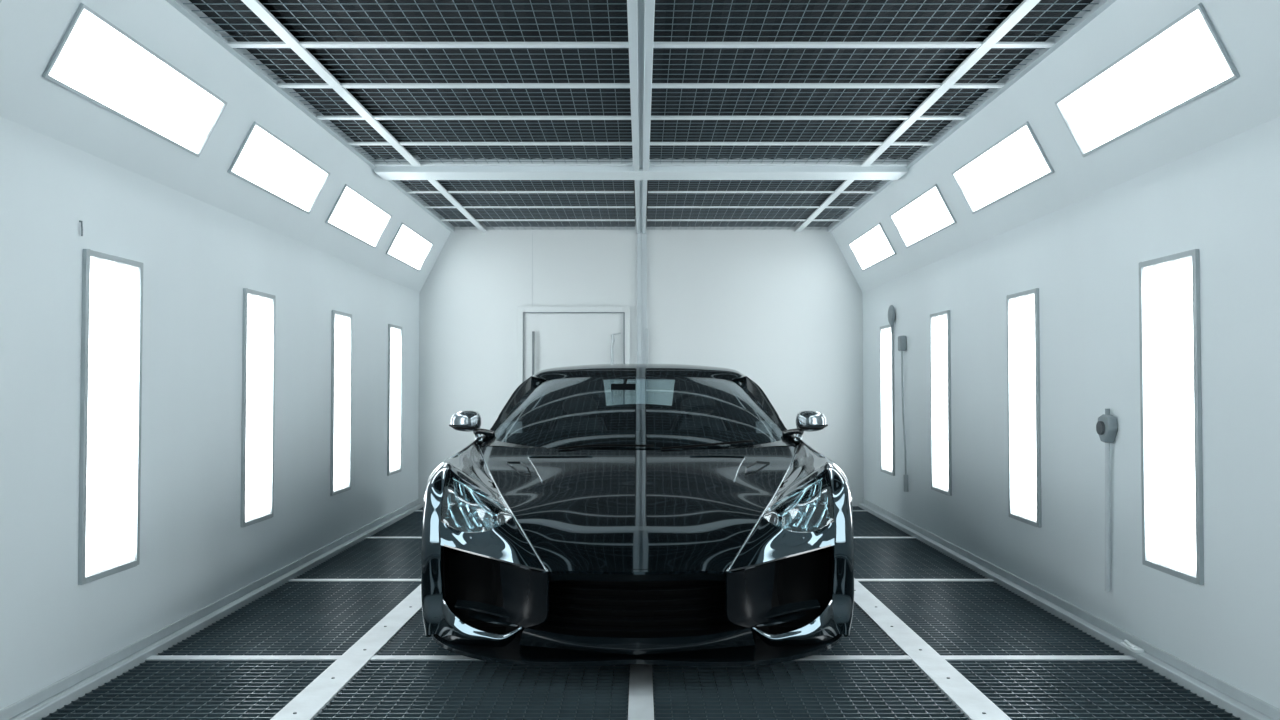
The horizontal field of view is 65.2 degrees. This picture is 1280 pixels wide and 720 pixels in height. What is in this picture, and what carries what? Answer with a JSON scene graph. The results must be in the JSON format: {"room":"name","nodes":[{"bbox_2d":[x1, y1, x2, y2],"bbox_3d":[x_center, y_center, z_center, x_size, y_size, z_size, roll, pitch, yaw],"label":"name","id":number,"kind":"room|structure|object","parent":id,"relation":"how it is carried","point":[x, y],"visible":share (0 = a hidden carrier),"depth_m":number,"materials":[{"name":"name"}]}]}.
{"room":"car paint booth","nodes":[
{"label":"car paint booth","id":0,"kind":"room"},
{"bbox_2d":[0,0,450,709],"bbox_3d":[-1.990,-0.092,4.039,0.420,2.805,10.670,0,-1,0],"label":"wall","id":1,"kind":"structure","parent":0,"point":[201,234],"depth_m":4.40,"materials":[{"name":"paint"}]},
{"bbox_2d":[78,249,142,584],"bbox_3d":[-2.072,0.214,3.921,0.016,1.250,0.426,0,-1,0],"label":"wall light","id":2,"kind":"object","parent":1,"relation":"attached to","point":[112,286],"visible":1,"depth_m":3.90,"materials":[{"name":"metal"}]},
{"bbox_2d":[42,3,226,156],"bbox_3d":[-1.930,-1.053,3.920,0.136,0.252,1.168,0,-1,0],"label":"light","id":3,"kind":"object","parent":1,"relation":"attached to","point":[95,60],"visible":1,"depth_m":3.79,"materials":[{"name":"paint"}]},
{"bbox_2d":[0,499,423,719],"bbox_3d":[-2.054,1.200,4.005,0.052,0.090,10.670,0,-1,0],"label":"baseboard","id":4,"kind":"structure","parent":1,"relation":"attached to","point":[39,704],"depth_m":4.35,"materials":[{"name":"paint"}]},
{"bbox_2d":[240,288,275,527],"bbox_3d":[-2.072,0.253,5.420,0.016,1.250,0.426,0,-1,0],"label":"wall light","id":5,"kind":"object","parent":1,"relation":"attached to","point":[258,334],"visible":1,"depth_m":5.42,"materials":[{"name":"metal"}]},
{"bbox_2d":[228,121,330,213],"bbox_3d":[-1.930,-1.014,5.414,0.136,0.252,1.168,0,-1,0],"label":"light","id":6,"kind":"object","parent":1,"relation":"attached to","point":[263,160],"visible":1,"depth_m":5.32,"materials":[{"name":"paint"}]},
{"bbox_2d":[166,0,453,231],"bbox_3d":[-1.772,-1.384,4.072,0.035,0.082,10.670,0,-1,0],"label":"trim","id":7,"kind":"structure","parent":1,"relation":"attached to","point":[243,55],"depth_m":4.84,"materials":[{"name":"paint"}]},
{"bbox_2d":[330,310,351,495],"bbox_3d":[-2.072,0.292,6.920,0.016,1.250,0.426,0,-1,0],"label":"wall light","id":8,"kind":"object","parent":1,"relation":"attached to","point":[341,338],"visible":1,"depth_m":6.92,"materials":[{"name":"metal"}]},
{"bbox_2d":[334,314,349,490],"bbox_3d":[-2.076,0.292,6.920,0.005,1.200,0.380,0,-1,0],"label":"diffuser","id":9,"kind":"object","parent":8,"relation":"attached to","point":[341,321],"depth_m":6.92,"materials":[{"name":"white plastic"}]},
{"bbox_2d":[325,184,391,247],"bbox_3d":[-1.930,-0.975,6.909,0.136,0.252,1.168,0,-1,0],"label":"light","id":10,"kind":"object","parent":1,"relation":"attached to","point":[353,214],"visible":1,"depth_m":6.83,"materials":[{"name":"paint"}]},
{"bbox_2d":[387,324,401,475],"bbox_3d":[-2.072,0.331,8.419,0.016,1.250,0.426,0,-1,0],"label":"wall light","id":11,"kind":"object","parent":1,"relation":"attached to","point":[394,417],"visible":1,"depth_m":8.41,"materials":[{"name":"plastic"}]},
{"bbox_2d":[390,327,400,471],"bbox_3d":[-2.076,0.331,8.419,0.005,1.200,0.380,0,-1,0],"label":"diffuser","id":12,"kind":"object","parent":11,"relation":"attached to","point":[395,332],"depth_m":8.45,"materials":[{"name":"white plastic"}]},
{"bbox_2d":[386,223,433,270],"bbox_3d":[-1.930,-0.936,8.403,0.136,0.252,1.168,0,-1,0],"label":"light","id":13,"kind":"object","parent":1,"relation":"attached to","point":[407,246],"visible":1,"depth_m":8.34,"materials":[{"name":"paint"}]},
{"bbox_2d":[418,216,863,505],"bbox_3d":[0.000,0.018,9.423,4.400,2.865,0.100,0,-1,0],"label":"wall","id":14,"kind":"structure","parent":0,"point":[780,308],"depth_m":9.39,"materials":[{"name":"paint"}]},
{"bbox_2d":[517,306,629,408],"bbox_3d":[-0.630,0.428,9.331,1.050,1.869,0.062,0,-1,0],"label":"door","id":15,"kind":"structure","parent":14,"relation":"in","point":[548,336],"depth_m":9.36,"materials":[{"name":"paint"}]},
{"bbox_2d":[637,232,646,403],"bbox_3d":[0.010,0.093,9.353,0.090,2.580,0.036,0,-1,0],"label":"trim","id":16,"kind":"structure","parent":14,"relation":"attached to","point":[641,238],"depth_m":9.36,"materials":[{"name":"paint"}]},
{"bbox_2d":[278,20,1003,215],"bbox_3d":[0.000,-1.523,4.126,4.400,0.060,10.770,0,-1,0],"label":"ceiling","id":17,"kind":"structure","parent":0,"point":[278,20],"depth_m":6.77,"materials":[{"name":"paint"}]},
{"bbox_2d":[183,0,285,41],"bbox_3d":[-1.627,-1.409,3.978,0.255,0.097,0.574,0,-1,0],"label":"grate","id":18,"kind":"object","parent":17,"relation":"attached to","point":[234,17],"visible":0.74,"depth_m":4.05,"materials":[{"name":"metal"}]},
{"bbox_2d":[231,21,328,82],"bbox_3d":[-1.627,-1.393,4.558,0.255,0.097,0.574,0,-1,0],"label":"grate","id":19,"kind":"object","parent":17,"relation":"attached to","point":[282,62],"visible":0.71,"depth_m":4.55,"materials":[{"name":"metal"}]},
{"bbox_2d":[279,64,360,115],"bbox_3d":[-1.627,-1.378,5.138,0.255,0.097,0.574,0,-1,0],"label":"grate","id":20,"kind":"object","parent":17,"relation":"attached to","point":[319,98],"visible":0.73,"depth_m":5.14,"materials":[{"name":"metal"}]},
{"bbox_2d":[318,99,388,141],"bbox_3d":[-1.627,-1.363,5.717,0.255,0.097,0.574,0,-1,0],"label":"grate","id":21,"kind":"object","parent":17,"relation":"attached to","point":[362,128],"visible":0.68,"depth_m":5.71,"materials":[{"name":"metal"}]},
{"bbox_2d":[350,126,410,163],"bbox_3d":[-1.627,-1.348,6.302,0.255,0.097,0.584,0,-1,0],"label":"grate","id":22,"kind":"object","parent":17,"relation":"attached to","point":[386,152],"visible":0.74,"depth_m":6.31,"materials":[{"name":"metal"}]},
{"bbox_2d":[227,42,628,47],"bbox_3d":[-0.906,-1.345,4.266,1.708,0.010,0.048,0,-1,0],"label":"trim","id":23,"kind":"structure","parent":17,"relation":"attached to","point":[231,44],"depth_m":4.25,"materials":[{"name":"paint"}]},
{"bbox_2d":[408,180,453,205],"bbox_3d":[-1.627,-1.309,7.822,0.255,0.097,0.624,0,-1,0],"label":"grate","id":24,"kind":"object","parent":17,"relation":"attached to","point":[427,197],"visible":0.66,"depth_m":7.85,"materials":[{"name":"metal"}]},
{"bbox_2d":[263,0,627,41],"bbox_3d":[-0.752,-1.409,3.978,1.395,0.097,0.574,0,-1,0],"label":"grate","id":25,"kind":"object","parent":17,"relation":"attached to","point":[319,17],"visible":1,"depth_m":4.05,"materials":[{"name":"metal"}]},
{"bbox_2d":[277,83,629,87],"bbox_3d":[-0.906,-1.329,4.846,1.708,0.010,0.048,0,-1,0],"label":"trim","id":26,"kind":"structure","parent":17,"relation":"attached to","point":[281,85],"depth_m":4.83,"materials":[{"name":"paint"}]},
{"bbox_2d":[428,180,486,231],"bbox_3d":[-1.475,-1.242,8.150,0.052,0.012,2.510,0,-1,0],"label":"trim","id":27,"kind":"structure","parent":17,"relation":"attached to","point":[435,183],"depth_m":7.98,"materials":[{"name":"paint"}]},
{"bbox_2d":[302,34,629,82],"bbox_3d":[-0.752,-1.393,4.558,1.395,0.097,0.574,0,-1,0],"label":"grate","id":28,"kind":"object","parent":17,"relation":"attached to","point":[357,62],"visible":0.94,"depth_m":4.55,"materials":[{"name":"metal"}]},
{"bbox_2d":[316,116,630,119],"bbox_3d":[-0.906,-1.314,5.426,1.708,0.010,0.048,0,-1,0],"label":"trim","id":29,"kind":"structure","parent":17,"relation":"attached to","point":[317,117],"depth_m":5.40,"materials":[{"name":"paint"}]},
{"bbox_2d":[342,70,630,115],"bbox_3d":[-0.752,-1.378,5.138,1.395,0.097,0.574,0,-1,0],"label":"grate","id":30,"kind":"object","parent":17,"relation":"attached to","point":[506,99],"visible":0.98,"depth_m":5.14,"materials":[{"name":"metal"}]},
{"bbox_2d":[348,142,631,144],"bbox_3d":[-0.906,-1.299,6.006,1.708,0.010,0.048,0,-1,0],"label":"trim","id":31,"kind":"structure","parent":17,"relation":"attached to","point":[349,143],"depth_m":5.98,"materials":[{"name":"paint"}]},
{"bbox_2d":[374,109,631,141],"bbox_3d":[-0.752,-1.363,5.717,1.395,0.097,0.574,0,-1,0],"label":"grate","id":32,"kind":"object","parent":17,"relation":"attached to","point":[414,128],"visible":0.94,"depth_m":5.71,"materials":[{"name":"metal"}]},
{"bbox_2d":[400,126,632,163],"bbox_3d":[-0.752,-1.348,6.302,1.395,0.097,0.584,0,-1,0],"label":"grate","id":33,"kind":"object","parent":17,"relation":"attached to","point":[434,152],"visible":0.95,"depth_m":6.27,"materials":[{"name":"metal"}]},
{"bbox_2d":[407,191,633,192],"bbox_3d":[-0.906,-1.260,7.505,1.708,0.010,0.040,0,-1,0],"label":"trim","id":34,"kind":"structure","parent":17,"relation":"attached to","point":[407,191],"depth_m":7.49,"materials":[{"name":"paint"}]},
{"bbox_2d":[425,206,634,207],"bbox_3d":[-0.906,-1.244,8.135,1.708,0.010,0.040,0,-1,0],"label":"trim","id":35,"kind":"structure","parent":17,"relation":"attached to","point":[425,206],"depth_m":8.12,"materials":[{"name":"paint"}]},
{"bbox_2d":[439,180,633,190],"bbox_3d":[-0.752,-1.325,7.202,1.395,0.097,0.604,0,-1,0],"label":"grate","id":36,"kind":"object","parent":17,"relation":"attached to","point":[459,183],"visible":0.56,"depth_m":7.30,"materials":[{"name":"metal"}]},
{"bbox_2d":[441,219,634,220],"bbox_3d":[-0.906,-1.227,8.775,1.708,0.010,0.040,0,-1,0],"label":"trim","id":37,"kind":"structure","parent":17,"relation":"attached to","point":[441,219],"depth_m":8.76,"materials":[{"name":"paint"}]},
{"bbox_2d":[449,180,633,205],"bbox_3d":[-0.752,-1.309,7.822,1.395,0.097,0.624,0,-1,0],"label":"grate","id":38,"kind":"object","parent":17,"relation":"attached to","point":[464,197],"visible":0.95,"depth_m":7.85,"materials":[{"name":"metal"}]},
{"bbox_2d":[463,201,634,218],"bbox_3d":[-0.752,-1.292,8.457,1.395,0.097,0.634,0,-1,0],"label":"grate","id":39,"kind":"object","parent":17,"relation":"attached to","point":[477,211],"visible":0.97,"depth_m":8.49,"materials":[{"name":"metal"}]},
{"bbox_2d":[476,208,634,229],"bbox_3d":[-0.752,-1.276,9.091,1.395,0.097,0.624,0,-1,0],"label":"grate","id":40,"kind":"object","parent":17,"relation":"attached to","point":[492,224],"visible":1,"depth_m":9.12,"materials":[{"name":"metal"}]},
{"bbox_2d":[374,150,907,179],"bbox_3d":[0.000,-1.317,6.747,3.540,0.148,0.300,0,-1,0],"label":"ceiling beam","id":41,"kind":"structure","parent":17,"relation":"attached to","point":[392,170],"depth_m":6.64,"materials":[{"name":"metal"}]},
{"bbox_2d":[635,180,646,233],"bbox_3d":[0.000,-1.278,8.151,0.088,0.129,2.510,0,-1,0],"label":"trim","id":42,"kind":"structure","parent":17,"relation":"attached to","point":[640,185],"depth_m":7.87,"materials":[{"name":"paint"}]},
{"bbox_2d":[627,0,654,170],"bbox_3d":[0.000,-1.420,2.688,0.104,0.129,7.900,0,-1,0],"label":"trim","id":43,"kind":"structure","parent":17,"relation":"attached to","point":[640,13],"depth_m":4.58,"materials":[{"name":"paint"}]},
{"bbox_2d":[647,208,805,229],"bbox_3d":[0.752,-1.276,9.091,1.395,0.097,0.624,0,-1,0],"label":"grate","id":44,"kind":"object","parent":17,"relation":"attached to","point":[678,224],"visible":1,"depth_m":9.12,"materials":[{"name":"metal"}]},
{"bbox_2d":[647,201,817,218],"bbox_3d":[0.752,-1.292,8.457,1.395,0.097,0.634,0,-1,0],"label":"grate","id":45,"kind":"object","parent":17,"relation":"attached to","point":[650,211],"visible":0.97,"depth_m":8.49,"materials":[{"name":"metal"}]},
{"bbox_2d":[648,180,833,205],"bbox_3d":[0.752,-1.309,7.822,1.395,0.097,0.624,0,-1,0],"label":"grate","id":46,"kind":"object","parent":17,"relation":"attached to","point":[656,197],"visible":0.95,"depth_m":7.85,"materials":[{"name":"metal"}]},
{"bbox_2d":[647,219,840,220],"bbox_3d":[0.906,-1.227,8.775,1.708,0.010,0.040,0,-1,0],"label":"trim","id":47,"kind":"structure","parent":17,"relation":"attached to","point":[647,219],"depth_m":8.76,"materials":[{"name":"paint"}]},
{"bbox_2d":[648,180,842,190],"bbox_3d":[0.752,-1.325,7.202,1.395,0.097,0.604,0,-1,0],"label":"grate","id":48,"kind":"object","parent":17,"relation":"attached to","point":[658,183],"visible":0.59,"depth_m":7.30,"materials":[{"name":"metal"}]},
{"bbox_2d":[647,206,856,207],"bbox_3d":[0.906,-1.244,8.135,1.708,0.010,0.040,0,-1,0],"label":"trim","id":49,"kind":"structure","parent":17,"relation":"attached to","point":[647,206],"depth_m":8.12,"materials":[{"name":"paint"}]},
{"bbox_2d":[648,191,874,192],"bbox_3d":[0.906,-1.260,7.505,1.708,0.010,0.040,0,-1,0],"label":"trim","id":50,"kind":"structure","parent":17,"relation":"attached to","point":[648,191],"depth_m":7.49,"materials":[{"name":"paint"}]},
{"bbox_2d":[649,126,881,163],"bbox_3d":[0.752,-1.348,6.302,1.395,0.097,0.584,0,-1,0],"label":"grate","id":51,"kind":"object","parent":17,"relation":"attached to","point":[662,152],"visible":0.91,"depth_m":6.27,"materials":[{"name":"metal"}]},
{"bbox_2d":[650,99,906,141],"bbox_3d":[0.752,-1.363,5.717,1.395,0.097,0.574,0,-1,0],"label":"grate","id":52,"kind":"object","parent":17,"relation":"attached to","point":[710,128],"visible":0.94,"depth_m":5.71,"materials":[{"name":"metal"}]},
{"bbox_2d":[650,142,933,144],"bbox_3d":[0.906,-1.299,6.006,1.708,0.010,0.048,0,-1,0],"label":"trim","id":53,"kind":"structure","parent":17,"relation":"attached to","point":[651,143],"depth_m":5.98,"materials":[{"name":"paint"}]},
{"bbox_2d":[651,70,939,115],"bbox_3d":[0.752,-1.378,5.138,1.395,0.097,0.574,0,-1,0],"label":"grate","id":54,"kind":"object","parent":17,"relation":"attached to","point":[802,99],"visible":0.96,"depth_m":5.14,"materials":[{"name":"metal"}]},
{"bbox_2d":[651,116,965,119],"bbox_3d":[0.906,-1.314,5.426,1.708,0.010,0.048,0,-1,0],"label":"trim","id":55,"kind":"structure","parent":17,"relation":"attached to","point":[652,117],"depth_m":5.40,"materials":[{"name":"paint"}]},
{"bbox_2d":[652,34,978,82],"bbox_3d":[0.752,-1.393,4.558,1.395,0.097,0.574,0,-1,0],"label":"grate","id":56,"kind":"object","parent":17,"relation":"attached to","point":[668,62],"visible":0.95,"depth_m":4.55,"materials":[{"name":"metal"}]},
{"bbox_2d":[795,180,853,231],"bbox_3d":[1.475,-1.242,8.150,0.052,0.012,2.510,0,-1,0],"label":"trim","id":57,"kind":"structure","parent":17,"relation":"attached to","point":[846,183],"depth_m":7.98,"materials":[{"name":"paint"}]},
{"bbox_2d":[652,83,1004,87],"bbox_3d":[0.906,-1.329,4.846,1.708,0.010,0.048,0,-1,0],"label":"trim","id":58,"kind":"structure","parent":17,"relation":"attached to","point":[654,85],"depth_m":4.83,"materials":[{"name":"paint"}]},
{"bbox_2d":[654,0,1018,41],"bbox_3d":[0.752,-1.409,3.978,1.395,0.097,0.574,0,-1,0],"label":"grate","id":59,"kind":"object","parent":17,"relation":"attached to","point":[672,17],"visible":0.99,"depth_m":4.05,"materials":[{"name":"metal"}]},
{"bbox_2d":[827,180,873,205],"bbox_3d":[1.627,-1.309,7.822,0.255,0.097,0.624,0,-1,0],"label":"grate","id":60,"kind":"object","parent":17,"relation":"attached to","point":[844,197],"visible":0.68,"depth_m":7.85,"materials":[{"name":"metal"}]},
{"bbox_2d":[653,42,1054,47],"bbox_3d":[0.906,-1.345,4.266,1.708,0.010,0.048,0,-1,0],"label":"trim","id":61,"kind":"structure","parent":17,"relation":"attached to","point":[655,44],"depth_m":4.25,"materials":[{"name":"paint"}]},
{"bbox_2d":[870,126,931,163],"bbox_3d":[1.627,-1.348,6.302,0.255,0.097,0.584,0,-1,0],"label":"grate","id":62,"kind":"object","parent":17,"relation":"attached to","point":[894,152],"visible":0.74,"depth_m":6.31,"materials":[{"name":"metal"}]},
{"bbox_2d":[893,99,963,141],"bbox_3d":[1.627,-1.363,5.717,0.255,0.097,0.574,0,-1,0],"label":"grate","id":63,"kind":"object","parent":17,"relation":"attached to","point":[919,128],"visible":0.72,"depth_m":5.71,"materials":[{"name":"metal"}]},
{"bbox_2d":[861,0,1040,166],"bbox_3d":[1.475,-1.384,2.667,0.052,0.012,7.860,0,-1,0],"label":"trim","id":64,"kind":"structure","parent":17,"relation":"attached to","point":[1025,6],"depth_m":4.62,"materials":[{"name":"paint"}]},
{"bbox_2d":[920,64,1002,115],"bbox_3d":[1.627,-1.378,5.138,0.255,0.097,0.574,0,-1,0],"label":"grate","id":65,"kind":"object","parent":17,"relation":"attached to","point":[953,98],"visible":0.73,"depth_m":5.14,"materials":[{"name":"metal"}]},
{"bbox_2d":[952,21,1050,82],"bbox_3d":[1.627,-1.393,4.558,0.255,0.097,0.574,0,-1,0],"label":"grate","id":66,"kind":"object","parent":17,"relation":"attached to","point":[999,62],"visible":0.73,"depth_m":4.55,"materials":[{"name":"metal"}]},
{"bbox_2d":[995,0,1098,41],"bbox_3d":[1.627,-1.409,3.978,0.255,0.097,0.574,0,-1,0],"label":"grate","id":67,"kind":"object","parent":17,"relation":"attached to","point":[1047,17],"visible":0.74,"depth_m":4.06,"materials":[{"name":"metal"}]},
{"bbox_2d":[831,0,1279,708],"bbox_3d":[1.990,-0.092,4.039,0.420,2.805,10.670,0,-1,0],"label":"wall","id":68,"kind":"structure","parent":0,"point":[1203,175],"depth_m":4.38,"materials":[{"name":"paint"}]},
{"bbox_2d":[848,223,895,270],"bbox_3d":[1.930,-0.936,8.403,0.136,0.252,1.168,0,-1,0],"label":"light","id":69,"kind":"object","parent":68,"relation":"attached to","point":[873,246],"visible":1,"depth_m":8.34,"materials":[{"name":"paint"}]},
{"bbox_2d":[880,325,894,475],"bbox_3d":[2.072,0.331,8.419,0.016,1.250,0.426,0,-1,0],"label":"wall light","id":70,"kind":"object","parent":68,"relation":"attached to","point":[887,417],"visible":1,"depth_m":8.41,"materials":[{"name":"glass"}]},
{"bbox_2d":[898,336,907,491],"bbox_3d":[2.055,0.417,7.835,0.050,1.216,0.133,0,-1,0],"label":"box","id":71,"kind":"object","parent":68,"relation":"attached to","point":[902,340],"visible":1,"depth_m":7.82,"materials":[{"name":"grey plastic"}]},
{"bbox_2d":[890,184,956,247],"bbox_3d":[1.930,-0.975,6.909,0.136,0.252,1.168,0,-1,0],"label":"light","id":72,"kind":"object","parent":68,"relation":"attached to","point":[928,214],"visible":1,"depth_m":6.83,"materials":[{"name":"paint"}]},
{"bbox_2d":[930,310,951,495],"bbox_3d":[2.072,0.292,6.920,0.016,1.250,0.426,0,-1,0],"label":"wall light","id":73,"kind":"object","parent":68,"relation":"attached to","point":[940,338],"visible":1,"depth_m":6.91,"materials":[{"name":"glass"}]},
{"bbox_2d":[932,314,947,490],"bbox_3d":[2.076,0.292,6.920,0.005,1.200,0.380,0,-1,0],"label":"diffuser","id":74,"kind":"object","parent":73,"relation":"attached to","point":[939,321],"depth_m":6.92,"materials":[{"name":"white plastic"}]},
{"bbox_2d":[828,0,1115,231],"bbox_3d":[1.772,-1.384,4.072,0.035,0.082,10.670,0,-1,0],"label":"trim","id":75,"kind":"structure","parent":68,"relation":"attached to","point":[1037,55],"depth_m":4.84,"materials":[{"name":"paint"}]},
{"bbox_2d":[951,121,1053,213],"bbox_3d":[1.930,-1.014,5.414,0.136,0.252,1.168,0,-1,0],"label":"light","id":76,"kind":"object","parent":68,"relation":"attached to","point":[1018,160],"visible":1,"depth_m":5.32,"materials":[{"name":"paint"}]},
{"bbox_2d":[1006,288,1041,527],"bbox_3d":[2.072,0.253,5.420,0.016,1.250,0.426,0,-1,0],"label":"wall light","id":77,"kind":"object","parent":68,"relation":"attached to","point":[1023,334],"visible":1,"depth_m":5.41,"materials":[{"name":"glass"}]},
{"bbox_2d":[858,499,1279,719],"bbox_3d":[2.056,1.200,4.005,0.056,0.090,10.670,0,-1,0],"label":"baseboard","id":78,"kind":"structure","parent":68,"relation":"attached to","point":[1242,704],"depth_m":4.40,"materials":[{"name":"paint"}]},
{"bbox_2d":[1096,409,1117,591],"bbox_3d":[2.051,0.617,4.403,0.058,0.805,0.113,0,-1,0],"label":"gauge","id":79,"kind":"object","parent":68,"relation":"attached to","point":[1107,425],"visible":1,"depth_m":4.40,"materials":[{"name":"grey plastic"}]},
{"bbox_2d":[1055,3,1239,156],"bbox_3d":[1.930,-1.053,3.920,0.136,0.252,1.168,0,-1,0],"label":"light","id":80,"kind":"object","parent":68,"relation":"attached to","point":[1186,60],"visible":1,"depth_m":3.79,"materials":[{"name":"paint"}]},
{"bbox_2d":[1139,249,1203,584],"bbox_3d":[2.072,0.214,3.921,0.016,1.250,0.426,0,-1,0],"label":"wall light","id":81,"kind":"object","parent":68,"relation":"attached to","point":[1169,286],"visible":1,"depth_m":3.90,"materials":[{"name":"glass"}]},
{"bbox_3d":[0.000,-0.263,-1.344,4.400,2.865,0.100,0,-1,0],"label":"wall","id":82,"kind":"structure","parent":0,"visible":0},
{"bbox_2d":[241,0,420,166],"bbox_3d":[-1.475,-1.384,2.667,0.052,0.012,7.860,0,-1,0],"label":"trim","id":83,"kind":"structure","parent":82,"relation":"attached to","point":[255,6],"depth_m":4.62,"materials":[{"name":"paint"}]},
{"bbox_3d":[0.000,1.350,4.101,4.600,0.075,10.870,0,-1,0],"label":"floor","id":84,"kind":"structure","parent":0,"visible":0},
{"bbox_2d":[41,660,335,719],"bbox_3d":[-1.635,1.222,3.294,0.783,0.029,1.590,0,-1,0],"label":"floor grating","id":85,"kind":"structure","parent":84,"relation":"on","point":[153,689],"depth_m":3.69,"materials":[{"name":"black metal"}]},
{"bbox_2d":[145,655,340,659],"bbox_3d":[-1.635,1.251,4.119,0.789,0.053,0.056,0,-1,0],"label":"trim","id":86,"kind":"structure","parent":84,"relation":"on","point":[153,657],"depth_m":4.12,"materials":[{"name":"paint"}]},
{"bbox_2d":[158,581,420,654],"bbox_3d":[-1.635,1.264,4.944,0.783,0.029,1.590,0,-1,0],"label":"floor grating","id":87,"kind":"structure","parent":84,"relation":"on","point":[296,617],"depth_m":4.81,"materials":[{"name":"black metal"}]},
{"bbox_2d":[270,584,421,719],"bbox_3d":[-1.175,1.252,4.004,0.132,0.064,10.670,0,-1,0],"label":"floor strip","id":88,"kind":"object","parent":84,"relation":"on","point":[309,702],"depth_m":4.01,"materials":[{"name":"paint"}]},
{"bbox_2d":[294,538,421,578],"bbox_3d":[-1.635,1.307,6.578,0.783,0.029,1.560,0,-1,0],"label":"floor grating","id":89,"kind":"structure","parent":84,"relation":"on","point":[370,558],"depth_m":6.38,"materials":[{"name":"black metal"}]},
{"bbox_2d":[370,511,422,536],"bbox_3d":[-1.635,1.349,8.178,0.783,0.029,1.520,0,-1,0],"label":"floor grating","id":90,"kind":"structure","parent":84,"relation":"on","point":[410,525],"depth_m":7.89,"materials":[{"name":"metal"}]},
{"bbox_2d":[377,609,458,654],"bbox_3d":[-0.577,1.264,4.944,1.061,0.029,1.590,0,-1,0],"label":"floor grating","id":91,"kind":"structure","parent":84,"relation":"on","point":[411,640],"depth_m":4.37,"materials":[{"name":"black metal"}]},
{"bbox_2d":[313,660,629,719],"bbox_3d":[-0.577,1.222,3.294,1.061,0.029,1.590,0,-1,0],"label":"floor grating","id":92,"kind":"structure","parent":84,"relation":"on","point":[383,689],"depth_m":3.69,"materials":[{"name":"black metal"}]},
{"bbox_2d":[370,655,629,671],"bbox_3d":[-0.577,1.251,4.119,1.065,0.053,0.056,0,-1,0],"label":"trim","id":93,"kind":"structure","parent":84,"relation":"on","point":[375,657],"depth_m":4.12,"materials":[{"name":"paint"}]},
{"bbox_2d":[421,364,853,666],"bbox_3d":[-0.009,0.636,5.943,2.119,1.277,4.627,0,-1,0],"label":"sports car","id":94,"kind":"object","parent":84,"relation":"on","point":[577,529],"visible":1,"depth_m":4.14,"materials":[{"name":"paint"}]},
{"bbox_2d":[442,598,502,634],"bbox_3d":[-0.648,1.013,3.909,0.102,0.087,0.577,1,-2,-44],"label":"bumper cover","id":95,"kind":"object","parent":94,"relation":"attached to","point":[491,611],"depth_m":3.92,"materials":[{"name":"paint"}]},
{"bbox_2d":[535,580,738,637],"bbox_3d":[-0.014,0.945,3.817,0.800,0.251,0.171,0,-1,0],"label":"grille","id":96,"kind":"object","parent":94,"relation":"attached to","point":[586,608],"depth_m":3.82,"materials":[{"name":"black plastic"}]},
{"bbox_2d":[493,560,782,605],"bbox_3d":[-0.014,0.973,4.706,1.200,0.260,1.140,0,-1,0],"label":"bumper cover","id":97,"kind":"object","parent":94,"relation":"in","point":[777,592],"depth_m":4.14,"materials":[{"name":"black plastic"}]},
{"bbox_2d":[478,445,798,574],"bbox_3d":[-0.014,0.625,4.511,1.720,0.386,1.672,0,-1,0],"label":"hood","id":98,"kind":"object","parent":94,"relation":"attached to","point":[560,510],"depth_m":4.21,"materials":[{"name":"paint"}]},
{"bbox_2d":[628,664,653,719],"bbox_3d":[0.000,1.252,4.004,0.088,0.064,10.670,0,-1,0],"label":"trim","id":99,"kind":"structure","parent":84,"relation":"on","point":[640,705],"depth_m":3.63,"materials":[{"name":"paint"}]},
{"bbox_2d":[652,660,968,719],"bbox_3d":[0.577,1.222,3.294,1.061,0.029,1.590,0,-1,0],"label":"floor grating","id":100,"kind":"structure","parent":84,"relation":"on","point":[793,689],"depth_m":3.69,"materials":[{"name":"black metal"}]},
{"bbox_2d":[796,655,911,659],"bbox_3d":[0.577,1.251,4.119,1.065,0.053,0.056,0,-1,0],"label":"trim","id":101,"kind":"structure","parent":84,"relation":"on","point":[813,657],"depth_m":4.12,"materials":[{"name":"paint"}]},
{"bbox_2d":[816,603,904,654],"bbox_3d":[0.577,1.264,4.944,1.061,0.029,1.590,0,-1,0],"label":"floor grating","id":102,"kind":"structure","parent":84,"relation":"on","point":[865,638],"depth_m":4.37,"materials":[{"name":"black metal"}]},
{"bbox_2d":[853,511,911,536],"bbox_3d":[1.635,1.349,8.178,0.783,0.029,1.520,0,-1,0],"label":"floor grating","id":103,"kind":"structure","parent":84,"relation":"on","point":[865,524],"depth_m":7.94,"materials":[{"name":"metal"}]},
{"bbox_2d":[853,538,987,578],"bbox_3d":[1.635,1.307,6.578,0.783,0.029,1.560,0,-1,0],"label":"floor grating","id":104,"kind":"structure","parent":84,"relation":"on","point":[874,558],"depth_m":6.38,"materials":[{"name":"black metal"}]},
{"bbox_2d":[854,578,1011,719],"bbox_3d":[1.175,1.252,4.004,0.132,0.064,10.670,0,-1,0],"label":"floor strip","id":105,"kind":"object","parent":84,"relation":"on","point":[972,702],"depth_m":4.04,"materials":[{"name":"paint"}]},
{"bbox_2d":[858,581,1123,654],"bbox_3d":[1.635,1.264,4.944,0.783,0.029,1.590,0,-1,0],"label":"floor grating","id":106,"kind":"structure","parent":84,"relation":"on","point":[952,617],"depth_m":4.81,"materials":[{"name":"black metal"}]},
{"bbox_2d":[941,655,1136,659],"bbox_3d":[1.635,1.251,4.119,0.789,0.053,0.056,0,-1,0],"label":"trim","id":107,"kind":"structure","parent":84,"relation":"on","point":[946,657],"depth_m":4.12,"materials":[{"name":"paint"}]},
{"bbox_2d":[946,660,1240,719],"bbox_3d":[1.635,1.222,3.294,0.783,0.029,1.590,0,-1,0],"label":"floor grating","id":108,"kind":"structure","parent":84,"relation":"on","point":[1022,689],"depth_m":3.69,"materials":[{"name":"black metal"}]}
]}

